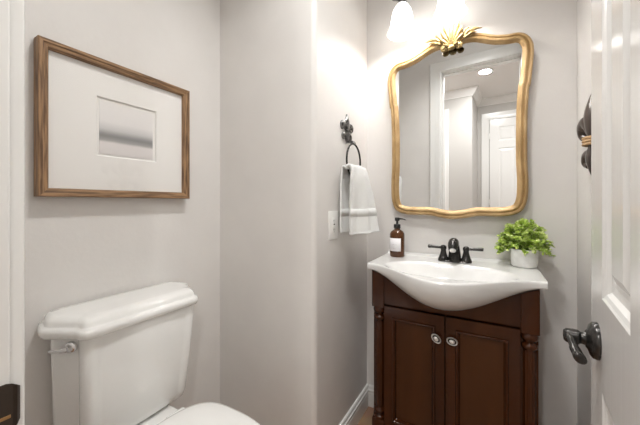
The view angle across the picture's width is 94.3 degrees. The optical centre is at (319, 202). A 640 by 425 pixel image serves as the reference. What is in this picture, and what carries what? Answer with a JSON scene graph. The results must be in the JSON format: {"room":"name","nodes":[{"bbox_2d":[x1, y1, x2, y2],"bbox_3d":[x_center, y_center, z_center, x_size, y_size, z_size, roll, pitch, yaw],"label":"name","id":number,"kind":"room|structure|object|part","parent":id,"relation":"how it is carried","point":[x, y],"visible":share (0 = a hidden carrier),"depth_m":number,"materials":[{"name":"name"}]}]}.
{"room":"bathroom","nodes":[
{"label":"bathroom","id":0,"kind":"room"},
{"bbox_2d":[25,0,219,424],"bbox_3d":[-0.717,-0.250,1.115,0.100,2.740,0.978,0,0,30],"label":"wall","id":1,"kind":"structure","parent":0,"point":[78,250],"depth_m":1.08,"materials":[{"name":"beige paint"}]},
{"bbox_2d":[34,35,189,198],"bbox_3d":[-0.678,-0.243,1.042,0.034,0.450,0.480,0,0,30],"label":"framed picture","id":2,"kind":"object","parent":1,"relation":"attached to","point":[103,128],"visible":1,"depth_m":0.98,"materials":[{"name":"white paper"}]},
{"bbox_3d":[-0.678,-0.456,1.042,0.034,0.025,0.480,0,0,30],"label":"frame rail","id":3,"kind":"part","parent":2,"relation":"part of","materials":[{"name":"brown wood"}]},
{"bbox_3d":[-0.678,-0.030,1.042,0.034,0.025,0.480,0,0,30],"label":"frame rail","id":4,"kind":"part","parent":2,"relation":"part of","materials":[{"name":"brown wood"}]},
{"bbox_2d":[99,100,152,159],"bbox_3d":[-0.681,-0.251,1.052,0.001,0.175,0.178,0,0,30],"label":"print","id":5,"kind":"object","parent":2,"relation":"attached to","point":[125,129],"depth_m":1.04},
{"bbox_2d":[220,0,317,424],"bbox_3d":[-0.225,-0.250,1.339,0.531,2.740,0.100,0,0,30],"label":"wall","id":6,"kind":"structure","parent":0,"point":[269,48],"depth_m":1.28,"materials":[{"name":"beige paint"}]},
{"bbox_2d":[318,0,366,424],"bbox_3d":[0.083,-0.250,1.444,0.100,2.740,0.545,0,0,30],"label":"wall","id":7,"kind":"structure","parent":0,"point":[342,24],"depth_m":1.35,"materials":[{"name":"beige paint"}]},
{"bbox_2d":[328,211,337,239],"bbox_3d":[0.059,0.097,1.292,0.009,0.123,0.082,0,0,30],"label":"wall outlet","id":8,"kind":"object","parent":7,"relation":"attached to","point":[332,215],"visible":1,"depth_m":1.28,"materials":[{"name":"white plastic"}]},
{"bbox_2d":[332,217,335,232],"bbox_3d":[0.060,0.097,1.291,0.004,0.068,0.034,0,0,30],"label":"receptacle","id":9,"kind":"object","parent":8,"relation":"attached to","point":[333,218],"depth_m":1.29,"materials":[{"name":"white plastic"}]},
{"bbox_2d":[340,114,360,174],"bbox_3d":[0.141,-0.267,1.384,0.058,0.311,0.172,0,0,30],"label":"towel ring","id":10,"kind":"object","parent":7,"relation":"attached to","point":[348,128],"visible":0.91,"depth_m":1.40,"materials":[{"name":"grey metal"}]},
{"bbox_2d":[339,384,368,424],"bbox_3d":[0.127,1.063,1.406,0.014,0.113,0.567,0,0,30],"label":"baseboard","id":11,"kind":"structure","parent":7,"relation":"attached to","point":[355,413],"depth_m":1.51,"materials":[{"name":"white paint"}]},
{"bbox_2d":[340,164,378,235],"bbox_3d":[0.185,-0.014,1.394,0.088,0.314,0.239,0,0,38],"label":"hand towel","id":12,"kind":"object","parent":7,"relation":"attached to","point":[358,213],"visible":1,"depth_m":1.35,"materials":[{"name":"white fabric"}]},
{"bbox_2d":[357,406,373,424],"bbox_3d":[-0.608,1.145,-0.055,4.400,0.050,4.100,0,0,30],"label":"floor","id":13,"kind":"structure","parent":0,"point":[366,419],"depth_m":1.55,"materials":[{"name":"beige wood"}]},
{"bbox_2d":[37,282,259,424],"bbox_3d":[-0.408,0.716,0.865,0.676,0.808,0.465,0,0,30],"label":"toilet","id":14,"kind":"object","parent":13,"relation":"on","point":[122,358],"visible":1,"depth_m":0.90,"materials":[{"name":"white ceramic"}]},
{"bbox_3d":[-0.693,0.390,0.785,0.049,0.017,0.016,0,0,-11],"label":"lever","id":15,"kind":"part","parent":14,"relation":"part of","materials":[{"name":"silver metal"}]},
{"bbox_3d":[-0.672,0.389,0.796,0.032,0.032,0.019,0,0,-4],"label":"flush handle","id":16,"kind":"part","parent":14,"relation":"part of","materials":[{"name":"silver metal"}]},
{"bbox_3d":[-0.614,0.341,0.983,0.201,0.058,0.465,0,0,30],"label":"tank lid","id":17,"kind":"part","parent":14,"relation":"part of","materials":[{"name":"white ceramic"}]},
{"bbox_3d":[-0.617,0.539,0.984,0.180,0.358,0.426,0,0,30],"label":"tank","id":18,"kind":"part","parent":14,"relation":"part of","materials":[{"name":"white ceramic"}]},
{"bbox_3d":[-0.311,0.692,0.809,0.452,0.021,0.344,0,0,30],"label":"seat lid","id":19,"kind":"part","parent":14,"relation":"part of","materials":[{"name":"white plastic"}]},
{"bbox_2d":[372,270,539,424],"bbox_3d":[0.556,0.708,1.278,0.600,0.825,0.331,0,0,30],"label":"vanity cabinet","id":20,"kind":"object","parent":13,"relation":"on","point":[479,365],"visible":0.96,"depth_m":1.14,"materials":[{"name":"brown wood"}]},
{"bbox_3d":[0.270,0.700,1.327,0.052,0.500,0.028,0,0,30],"label":"corner post","id":21,"kind":"part","parent":20,"relation":"part of","materials":[{"name":"brown wood"}]},
{"bbox_3d":[0.388,0.710,1.232,0.144,0.417,0.001,0,0,30],"label":"raised panel","id":22,"kind":"part","parent":20,"relation":"part of","materials":[{"name":"brown wood"}]},
{"bbox_3d":[0.384,0.715,1.225,0.240,0.542,0.027,0,0,30],"label":"door","id":23,"kind":"part","parent":20,"relation":"part of","materials":[{"name":"brown wood"}]},
{"bbox_3d":[0.455,0.528,1.161,0.036,0.035,0.028,0,0,30],"label":"knob","id":24,"kind":"part","parent":20,"relation":"part of","materials":[{"name":"silver metal"}]},
{"bbox_3d":[0.504,0.526,1.133,0.041,0.029,0.028,0,0,30],"label":"knob","id":25,"kind":"part","parent":20,"relation":"part of","materials":[{"name":"silver metal"}]},
{"bbox_3d":[0.496,0.376,1.173,0.492,0.121,0.020,0,0,30],"label":"rail","id":26,"kind":"part","parent":20,"relation":"part of","materials":[{"name":"brown wood"}]},
{"bbox_2d":[367,250,547,310],"bbox_3d":[0.519,0.329,1.210,0.636,0.149,0.513,0,0,30],"label":"vanity sink","id":27,"kind":"object","parent":20,"relation":"in","point":[447,286],"visible":0.93,"depth_m":1.10,"materials":[{"name":"white ceramic"}]},
{"bbox_2d":[390,217,405,256],"bbox_3d":[0.383,0.169,1.474,0.071,0.193,0.071,0,0,2],"label":"soap dispenser","id":28,"kind":"object","parent":27,"relation":"on","point":[397,236],"visible":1,"depth_m":1.45,"materials":[{"name":"orange glass"}]},
{"bbox_2d":[390,228,404,256],"bbox_3d":[0.383,0.193,1.474,0.071,0.145,0.071,0,0,30],"label":"bottle","id":29,"kind":"object","parent":28,"relation":"attached to","point":[397,236],"depth_m":1.45,"materials":[{"name":"brown glass"}]},
{"bbox_2d":[428,238,483,263],"bbox_3d":[0.593,0.209,1.316,0.230,0.111,0.121,0,0,30],"label":"faucet","id":30,"kind":"object","parent":27,"relation":"on","point":[454,255],"visible":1,"depth_m":1.32,"materials":[{"name":"black metal"}]},
{"bbox_3d":[0.540,0.202,1.386,0.068,0.018,0.018,0,0,30],"label":"lever","id":31,"kind":"part","parent":30,"relation":"part of","materials":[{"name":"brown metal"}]},
{"bbox_3d":[0.568,0.227,1.367,0.047,0.069,0.047,0,0,30],"label":"handle","id":32,"kind":"part","parent":30,"relation":"part of","materials":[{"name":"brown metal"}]},
{"bbox_3d":[0.593,0.207,1.316,0.059,0.108,0.121,0,0,30],"label":"spout","id":33,"kind":"part","parent":30,"relation":"part of","materials":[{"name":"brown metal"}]},
{"bbox_3d":[0.609,0.261,1.343,0.140,0.008,0.048,0,0,30],"label":"plate","id":34,"kind":"part","parent":30,"relation":"part of","materials":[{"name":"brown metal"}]},
{"bbox_3d":[0.649,0.227,1.320,0.047,0.069,0.047,0,0,30],"label":"handle","id":35,"kind":"part","parent":30,"relation":"part of","materials":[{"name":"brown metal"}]},
{"bbox_3d":[0.680,0.202,1.305,0.068,0.018,0.018,0,0,30],"label":"lever","id":36,"kind":"part","parent":30,"relation":"part of","materials":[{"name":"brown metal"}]},
{"bbox_2d":[493,218,554,268],"bbox_3d":[0.842,0.163,1.230,0.219,0.203,0.157,0,0,30],"label":"potted plant","id":37,"kind":"object","parent":27,"relation":"on","point":[524,244],"visible":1,"depth_m":1.21,"materials":[{"name":"green plant"}]},
{"bbox_3d":[0.848,0.227,1.234,0.096,0.075,0.096,0,0,30],"label":"pot","id":38,"kind":"part","parent":37,"relation":"part of","materials":[{"name":"white ceramic"}]},
{"bbox_3d":[0.602,0.710,1.110,0.144,0.417,0.001,0,0,30],"label":"raised panel","id":39,"kind":"part","parent":20,"relation":"part of","materials":[{"name":"brown wood"}]},
{"bbox_3d":[0.598,0.715,1.103,0.240,0.542,0.027,0,0,30],"label":"door","id":40,"kind":"part","parent":20,"relation":"part of","materials":[{"name":"brown wood"}]},
{"bbox_3d":[0.743,0.700,1.056,0.052,0.500,0.028,0,0,30],"label":"corner post","id":41,"kind":"part","parent":20,"relation":"part of","materials":[{"name":"brown wood"}]},
{"bbox_2d":[367,0,576,424],"bbox_3d":[0.678,-0.250,1.475,1.102,2.740,0.100,0,0,30],"label":"wall","id":42,"kind":"structure","parent":0,"point":[551,25],"depth_m":1.28,"materials":[{"name":"beige paint"}]},
{"bbox_2d":[368,384,373,407],"bbox_3d":[0.656,1.063,1.422,0.888,0.113,0.014,0,0,30],"label":"baseboard","id":43,"kind":"structure","parent":42,"relation":"attached to","point":[371,387],"depth_m":1.63,"materials":[{"name":"white paint"}]},
{"bbox_2d":[387,0,466,40],"bbox_3d":[0.502,-1.003,1.404,0.353,0.370,0.197,0,0,30],"label":"vanity light","id":44,"kind":"object","parent":42,"relation":"attached to","point":[402,27],"visible":1,"depth_m":1.38,"materials":[{"name":"white glass"}]},
{"bbox_3d":[0.396,-0.888,1.433,0.140,0.140,0.140,0,0,30],"label":"lamp shade","id":45,"kind":"part","parent":44,"relation":"part of","materials":[{"name":"white glass"}]},
{"bbox_3d":[0.581,-0.912,1.327,0.140,0.140,0.140,0,0,30],"label":"lamp shade","id":46,"kind":"part","parent":44,"relation":"part of","materials":[{"name":"white glass"}]},
{"bbox_2d":[388,21,533,218],"bbox_3d":[0.624,-0.386,1.403,0.630,0.923,0.066,0,0,32],"label":"wall mirror","id":47,"kind":"object","parent":42,"relation":"attached to","point":[459,105],"visible":1,"depth_m":1.38,"materials":[{"name":"gold metal"}]},
{"bbox_2d":[577,0,590,424],"bbox_3d":[0.729,-0.250,0.556,0.100,2.740,1.445,0,0,30],"label":"wall","id":48,"kind":"structure","parent":0,"point":[583,6],"depth_m":1.12,"materials":[{"name":"beige paint"}]},
{"bbox_2d":[576,95,590,173],"bbox_3d":[0.877,-0.223,0.962,0.046,0.306,0.314,0,0,30],"label":"wall decoration","id":49,"kind":"object","parent":48,"relation":"attached to","point":[583,129],"visible":0.34,"depth_m":0.96,"materials":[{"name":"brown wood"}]},
{"bbox_3d":[-0.404,-0.250,0.301,4.200,2.740,0.122,0,0,30],"label":"wall","id":50,"kind":"structure","parent":0,"visible":0},
{"bbox_2d":[0,0,24,424],"bbox_3d":[-0.137,-0.098,0.149,0.817,2.436,0.160,0,0,30],"label":"door frame","id":51,"kind":"structure","parent":50,"relation":"attached to","point":[12,12],"depth_m":0.36,"materials":[{"name":"white paint"}]},
{"bbox_3d":[-0.376,0.245,0.348,0.006,0.060,0.040,0,0,21],"label":"strike plate","id":52,"kind":"part","parent":51,"relation":"part of","materials":[{"name":"brown metal"}]},
{"bbox_2d":[563,0,639,424],"bbox_3d":[0.365,-0.051,0.314,0.133,2.318,0.648,0,0,35],"label":"door","id":53,"kind":"structure","parent":50,"relation":"in","point":[611,338],"depth_m":0.44,"materials":[{"name":"white paint"}]},
{"bbox_3d":[0.455,0.249,0.521,0.035,0.034,0.087,0,0,30],"label":"lever","id":54,"kind":"part","parent":53,"relation":"part of","materials":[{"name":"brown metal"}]}
]}

